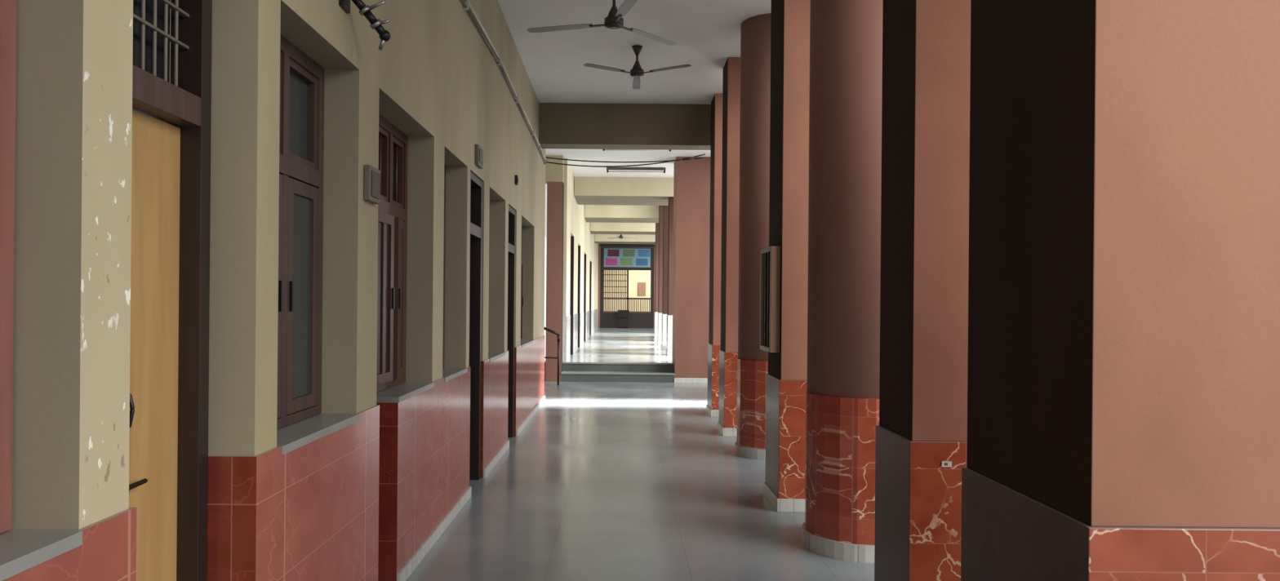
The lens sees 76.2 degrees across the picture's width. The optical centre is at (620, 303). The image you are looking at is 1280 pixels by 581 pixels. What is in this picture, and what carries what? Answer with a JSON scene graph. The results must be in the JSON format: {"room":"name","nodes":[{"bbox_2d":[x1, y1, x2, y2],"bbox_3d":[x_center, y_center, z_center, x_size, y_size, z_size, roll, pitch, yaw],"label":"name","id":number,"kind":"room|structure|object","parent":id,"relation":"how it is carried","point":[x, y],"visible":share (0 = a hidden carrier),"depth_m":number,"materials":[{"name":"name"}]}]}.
{"room":"school corridor","nodes":[
{"label":"school corridor","id":0,"kind":"room"},
{"bbox_2d":[0,0,545,580],"bbox_3d":[-1.321,-0.672,4.275,0.346,4.320,16.574,1,0,0],"label":"wall","id":1,"kind":"structure","parent":0,"point":[350,491],"depth_m":2.75,"materials":[{"name":"beige paint"}]},
{"bbox_2d":[0,0,16,533],"bbox_3d":[-1.333,-0.276,1.160,0.080,1.523,1.192,1,0,0],"label":"window","id":2,"kind":"structure","parent":1,"relation":"in","point":[7,7],"depth_m":1.74,"materials":[{"name":"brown wood"}]},
{"bbox_2d":[128,0,212,580],"bbox_3d":[-1.367,0.225,2.285,0.110,2.526,0.638,1,0,0],"label":"door","id":3,"kind":"structure","parent":1,"relation":"in","point":[171,116],"depth_m":2.49,"materials":[{"name":"brown wood"}]},
{"bbox_2d":[276,35,324,429],"bbox_3d":[-1.348,-0.276,3.210,0.080,1.523,0.812,1,0,0],"label":"window","id":4,"kind":"structure","parent":1,"relation":"in","point":[301,131],"depth_m":3.40,"materials":[{"name":"brown paint"}]},
{"bbox_2d":[338,0,391,50],"bbox_3d":[-1.076,-1.248,3.443,0.215,0.322,0.101,0,0,-23],"label":"wall bracket","id":5,"kind":"object","parent":1,"relation":"attached to","point":[384,36],"visible":1,"depth_m":3.45,"materials":[{"name":"black metal"}]},
{"bbox_2d":[364,164,380,204],"bbox_3d":[-1.146,-0.550,3.780,0.034,0.160,0.160,1,0,0],"label":"electrical box","id":6,"kind":"object","parent":1,"relation":"attached to","point":[371,175],"visible":1,"depth_m":3.72,"materials":[{"name":"grey plastic"}]},
{"bbox_2d":[376,114,408,392],"bbox_3d":[-1.341,-0.276,4.510,0.113,1.523,1.132,1,0,0],"label":"window","id":7,"kind":"structure","parent":1,"relation":"in","point":[393,143],"depth_m":4.69,"materials":[{"name":"red wood"}]},
{"bbox_2d":[442,165,445,368],"bbox_3d":[-1.358,-0.276,5.795,0.080,1.523,0.782,1,0,0],"label":"window","id":8,"kind":"structure","parent":1,"relation":"in","point":[444,250],"depth_m":6.16,"materials":[{"name":"brown paint"}]},
{"bbox_2d":[396,395,545,580],"bbox_3d":[-1.161,1.452,4.275,0.017,0.075,16.550,1,0,0],"label":"baseboard","id":9,"kind":"structure","parent":1,"relation":"attached to","point":[408,568],"depth_m":5.47,"materials":[{"name":"grey stone"}]},
{"bbox_2d":[468,171,482,479],"bbox_3d":[-1.302,0.226,6.640,0.240,2.526,0.608,1,0,0],"label":"door","id":10,"kind":"structure","parent":1,"relation":"in","point":[476,184],"depth_m":6.88,"materials":[{"name":"brown wood"}]},
{"bbox_2d":[475,144,483,168],"bbox_3d":[-1.141,-1.190,6.610,0.034,0.160,0.220,1,0,0],"label":"junction box","id":11,"kind":"object","parent":1,"relation":"attached to","point":[478,150],"visible":1,"depth_m":6.53,"materials":[{"name":"grey plastic"}]},
{"bbox_2d":[461,0,546,164],"bbox_3d":[-1.132,-2.208,6.650,0.035,0.215,11.320,1,0,0],"label":"conduit","id":12,"kind":"object","parent":1,"relation":"attached to","point":[467,5],"visible":1,"depth_m":7.61,"materials":[{"name":"plastic"}]},
{"bbox_2d":[507,205,515,437],"bbox_3d":[-1.302,0.226,8.810,0.240,2.526,0.628,1,0,0],"label":"door","id":13,"kind":"structure","parent":1,"relation":"in","point":[512,213],"depth_m":9.06,"materials":[{"name":"brown wood"}]},
{"bbox_2d":[515,175,518,185],"bbox_3d":[-1.139,-1.360,8.990,0.034,0.100,0.080,1,0,0],"label":"wall switch","id":14,"kind":"object","parent":1,"relation":"attached to","point":[516,176],"visible":1,"depth_m":8.95,"materials":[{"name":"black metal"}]},
{"bbox_2d":[520,226,523,339],"bbox_3d":[-1.314,-0.276,10.300,0.167,1.523,1.372,1,0,0],"label":"window","id":15,"kind":"structure","parent":1,"relation":"in","point":[522,296],"depth_m":10.34,"materials":[{"name":"brown paint"}]},
{"bbox_2d":[545,153,705,167],"bbox_3d":[0.079,-2.179,12.375,2.423,0.216,0.068,1,0,0],"label":"overhead wire","id":16,"kind":"object","parent":1,"relation":"attached to","point":[691,157],"visible":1,"depth_m":12.39,"materials":[{"name":"black metal"}]},
{"bbox_2d":[562,160,598,362],"bbox_3d":[-1.217,-0.843,27.225,0.352,3.975,22.550,1,0,0],"label":"wall","id":17,"kind":"structure","parent":0,"point":[580,251],"depth_m":19.47,"materials":[{"name":"beige paint"}]},
{"bbox_2d":[544,328,673,382],"bbox_3d":[0.338,1.431,27.225,3.700,0.545,22.550,1,0,0],"label":"floor","id":18,"kind":"structure","parent":0,"point":[628,345],"depth_m":19.02,"materials":[{"name":"grey stone"}]},
{"bbox_2d":[617,310,629,328],"bbox_3d":[0.134,0.731,38.185,0.540,0.850,0.430,1,0,0],"label":"chair","id":19,"kind":"object","parent":18,"relation":"on","point":[620,313],"visible":1,"depth_m":37.97,"materials":[{"name":"black metal"}]},
{"bbox_2d":[653,222,658,341],"bbox_3d":[1.312,-0.821,25.425,0.498,3.975,0.498,1,0,0],"label":"pillar","id":20,"kind":"structure","parent":18,"relation":"on","point":[656,268],"depth_m":25.20,"materials":[{"name":"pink paint"}]},
{"bbox_2d":[657,205,662,345],"bbox_3d":[1.312,-0.821,23.125,0.498,3.975,0.498,1,0,0],"label":"pillar","id":21,"kind":"structure","parent":18,"relation":"on","point":[660,207],"depth_m":22.90,"materials":[{"name":"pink paint"}]},
{"bbox_2d":[661,205,668,350],"bbox_3d":[1.312,-0.821,20.825,0.498,3.975,0.498,1,0,0],"label":"pillar","id":22,"kind":"structure","parent":18,"relation":"on","point":[665,208],"depth_m":20.60,"materials":[{"name":"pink paint"}]},
{"bbox_2d":[666,196,673,355],"bbox_3d":[1.312,-0.821,18.525,0.498,3.975,0.498,1,0,0],"label":"pillar","id":23,"kind":"structure","parent":18,"relation":"on","point":[670,222],"depth_m":18.30,"materials":[{"name":"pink paint"}]},
{"bbox_2d":[599,270,650,328],"bbox_3d":[0.506,-0.656,42.085,5.000,4.320,0.230,1,0,0],"label":"wall","id":24,"kind":"structure","parent":0,"point":[639,281],"depth_m":42.00,"materials":[{"name":"yellow paint"}]},
{"bbox_2d":[597,244,655,328],"bbox_3d":[0.556,-0.655,38.625,4.100,4.320,0.250,1,0,0],"label":"wall","id":25,"kind":"structure","parent":0,"point":[652,246],"depth_m":38.50,"materials":[{"name":"brown paint"}]},
{"bbox_2d":[600,247,653,328],"bbox_3d":[0.305,-0.595,38.545,2.540,4.105,0.110,1,0,0],"label":"security gate","id":26,"kind":"object","parent":25,"relation":"attached to","point":[608,319],"visible":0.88,"depth_m":38.51,"materials":[{"name":"black metal"}]},
{"bbox_2d":[604,248,650,267],"bbox_3d":[0.319,-2.157,38.489,2.200,0.880,0.021,1,0,0],"label":"banner","id":27,"kind":"object","parent":26,"relation":"attached to","point":[613,257],"visible":1,"depth_m":38.48,"materials":[{"name":"fabric"}]},
{"bbox_2d":[497,0,771,244],"bbox_3d":[-0.474,-2.949,19.000,5.400,0.250,46.000,1,0,0],"label":"ceiling","id":28,"kind":"structure","parent":0,"point":[706,33],"depth_m":9.20,"materials":[{"name":"paint"}]},
{"bbox_2d":[526,0,677,45],"bbox_3d":[-0.134,-2.491,6.312,1.232,0.659,1.230,0,0,0],"label":"ceiling fan","id":29,"kind":"object","parent":28,"relation":"attached to","point":[614,20],"depth_m":6.44,"materials":[{"name":"brown metal"}]},
{"bbox_2d":[584,204,658,222],"bbox_3d":[0.498,-2.636,24.100,3.050,0.360,1.400,0,0,0],"label":"ceiling beam","id":30,"kind":"structure","parent":28,"relation":"attached to","point":[593,213],"depth_m":23.40,"materials":[{"name":"beige paint"}]},
{"bbox_2d":[613,234,630,238],"bbox_3d":[0.076,-2.619,30.299,1.126,0.399,1.077,0,0,0],"label":"ceiling fan","id":31,"kind":"object","parent":28,"relation":"attached to","point":[620,236],"depth_m":30.37,"materials":[{"name":"brown metal"}]},
{"bbox_2d":[590,222,655,235],"bbox_3d":[0.498,-2.636,28.400,3.050,0.360,1.200,0,0,0],"label":"ceiling beam","id":32,"kind":"structure","parent":28,"relation":"attached to","point":[595,228],"depth_m":27.80,"materials":[{"name":"beige paint"}]},
{"bbox_2d":[573,177,673,205],"bbox_3d":[0.498,-2.606,19.050,3.050,0.420,1.700,0,0,0],"label":"ceiling beam","id":33,"kind":"structure","parent":28,"relation":"attached to","point":[632,191],"depth_m":18.20,"materials":[{"name":"beige paint"}]},
{"bbox_2d":[538,102,711,150],"bbox_3d":[0.437,-2.526,11.675,3.170,0.580,0.350,0,0,0],"label":"ceiling beam","id":34,"kind":"structure","parent":28,"relation":"attached to","point":[579,126],"depth_m":11.50,"materials":[{"name":"beige paint"}]},
{"bbox_2d":[594,234,655,244],"bbox_3d":[0.498,-2.636,32.900,3.050,0.360,1.000,0,0,0],"label":"ceiling beam","id":35,"kind":"structure","parent":28,"relation":"attached to","point":[598,238],"depth_m":32.40,"materials":[{"name":"beige paint"}]},
{"bbox_2d":[606,167,665,173],"bbox_3d":[0.324,-2.764,16.900,1.220,0.105,0.060,1,0,0],"label":"tube light","id":36,"kind":"object","parent":28,"relation":"attached to","point":[628,169],"visible":0.99,"depth_m":16.87,"materials":[{"name":"grey plastic"}]},
{"bbox_2d":[603,149,671,151],"bbox_3d":[0.294,-2.764,14.500,1.220,0.105,0.060,1,0,0],"label":"tube light","id":37,"kind":"object","parent":28,"relation":"attached to","point":[669,150],"visible":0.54,"depth_m":14.49,"materials":[{"name":"grey plastic"}]},
{"bbox_2d":[583,44,691,88],"bbox_3d":[0.182,-2.653,9.098,1.145,0.329,0.994,0,0,0],"label":"ceiling fan","id":38,"kind":"object","parent":28,"relation":"attached to","point":[637,71],"depth_m":8.89,"materials":[{"name":"brown metal"}]},
{"bbox_2d":[405,381,874,580],"bbox_3d":[-0.514,1.596,5.800,5.400,0.200,19.600,1,0,0],"label":"floor","id":39,"kind":"structure","parent":0,"point":[606,481],"depth_m":6.02,"materials":[{"name":"grey stone"}]},
{"bbox_2d":[543,327,559,385],"bbox_3d":[-1.516,0.946,14.971,0.860,1.082,0.056,0,0,18],"label":"handrail","id":40,"kind":"object","parent":39,"relation":"on","point":[545,328],"visible":0.48,"depth_m":14.84,"materials":[{"name":"black metal"}]},
{"bbox_2d":[560,362,675,382],"bbox_3d":[-0.047,1.327,15.765,2.170,0.345,0.370,1,0,0],"label":"steps","id":41,"kind":"structure","parent":39,"relation":"on","point":[566,376],"depth_m":15.60,"materials":[{"name":"grey stone"}]},
{"bbox_2d":[706,93,722,417],"bbox_3d":[1.471,-0.647,11.150,0.498,4.320,0.548,1,0,0],"label":"pillar","id":42,"kind":"structure","parent":39,"relation":"on","point":[716,147],"depth_m":10.90,"materials":[{"name":"paint"}]},
{"bbox_2d":[717,57,740,436],"bbox_3d":[1.431,-0.647,9.525,0.498,4.320,0.498,1,0,0],"label":"pillar","id":43,"kind":"structure","parent":39,"relation":"on","point":[728,353],"depth_m":9.30,"materials":[{"name":"paint"}]},
{"bbox_2d":[734,13,771,460],"bbox_3d":[1.516,-0.647,8.200,0.690,4.320,0.690,1,0,0],"label":"round column","id":44,"kind":"structure","parent":39,"relation":"on","point":[755,31],"depth_m":7.97,"materials":[{"name":"brown paint"}]},
{"bbox_2d":[763,0,810,512],"bbox_3d":[1.426,-0.648,6.190,0.548,4.320,0.568,1,0,0],"label":"pillar","id":45,"kind":"structure","parent":39,"relation":"on","point":[786,380],"depth_m":5.93,"materials":[{"name":"paint"}]},
{"bbox_2d":[760,246,780,352],"bbox_3d":[1.131,-0.030,6.180,0.072,0.780,0.440,1,0,0],"label":"notice board","id":46,"kind":"object","parent":45,"relation":"attached to","point":[770,275],"visible":1,"depth_m":5.96,"materials":[{"name":"black metal"}]},
{"bbox_2d":[801,0,883,563],"bbox_3d":[1.506,-0.647,5.100,0.690,4.320,0.690,1,0,0],"label":"round column","id":47,"kind":"structure","parent":39,"relation":"on","point":[842,391],"depth_m":4.83,"materials":[{"name":"brown paint"}]},
{"bbox_2d":[874,0,970,580],"bbox_3d":[1.436,-0.647,3.500,0.548,4.320,0.468,1,0,0],"label":"pillar","id":48,"kind":"structure","parent":39,"relation":"on","point":[922,425],"depth_m":3.29,"materials":[{"name":"paint"}]},
{"bbox_2d":[941,461,951,467],"bbox_3d":[1.309,0.645,3.276,0.040,0.023,0.003,1,0,0],"label":"sticker","id":49,"kind":"object","parent":48,"relation":"attached to","point":[944,464],"visible":1,"depth_m":3.27,"materials":[{"name":"white paper"}]},
{"bbox_2d":[960,0,1279,580],"bbox_3d":[1.556,-0.646,2.395,0.798,4.320,0.778,1,0,0],"label":"pillar","id":50,"kind":"structure","parent":39,"relation":"on","point":[1123,371],"depth_m":2.03,"materials":[{"name":"paint"}]},
{"bbox_2d":[671,156,710,382],"bbox_3d":[1.631,-0.646,15.999,1.170,4.320,0.822,1,0,0],"label":"pillar","id":51,"kind":"structure","parent":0,"point":[691,178],"depth_m":15.60,"materials":[{"name":"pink paint"}]},
{"bbox_3d":[-2.444,-0.681,13.875,1.700,4.320,4.350,0,0,0],"label":"wall","id":52,"kind":"structure","parent":0,"visible":0},
{"bbox_2d":[545,155,564,382],"bbox_3d":[-1.354,-0.672,15.750,0.480,4.320,0.300,1,0,0],"label":"pillar","id":53,"kind":"structure","parent":52,"relation":"attached to","point":[554,173],"depth_m":15.60,"materials":[{"name":"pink paint"}]}
]}

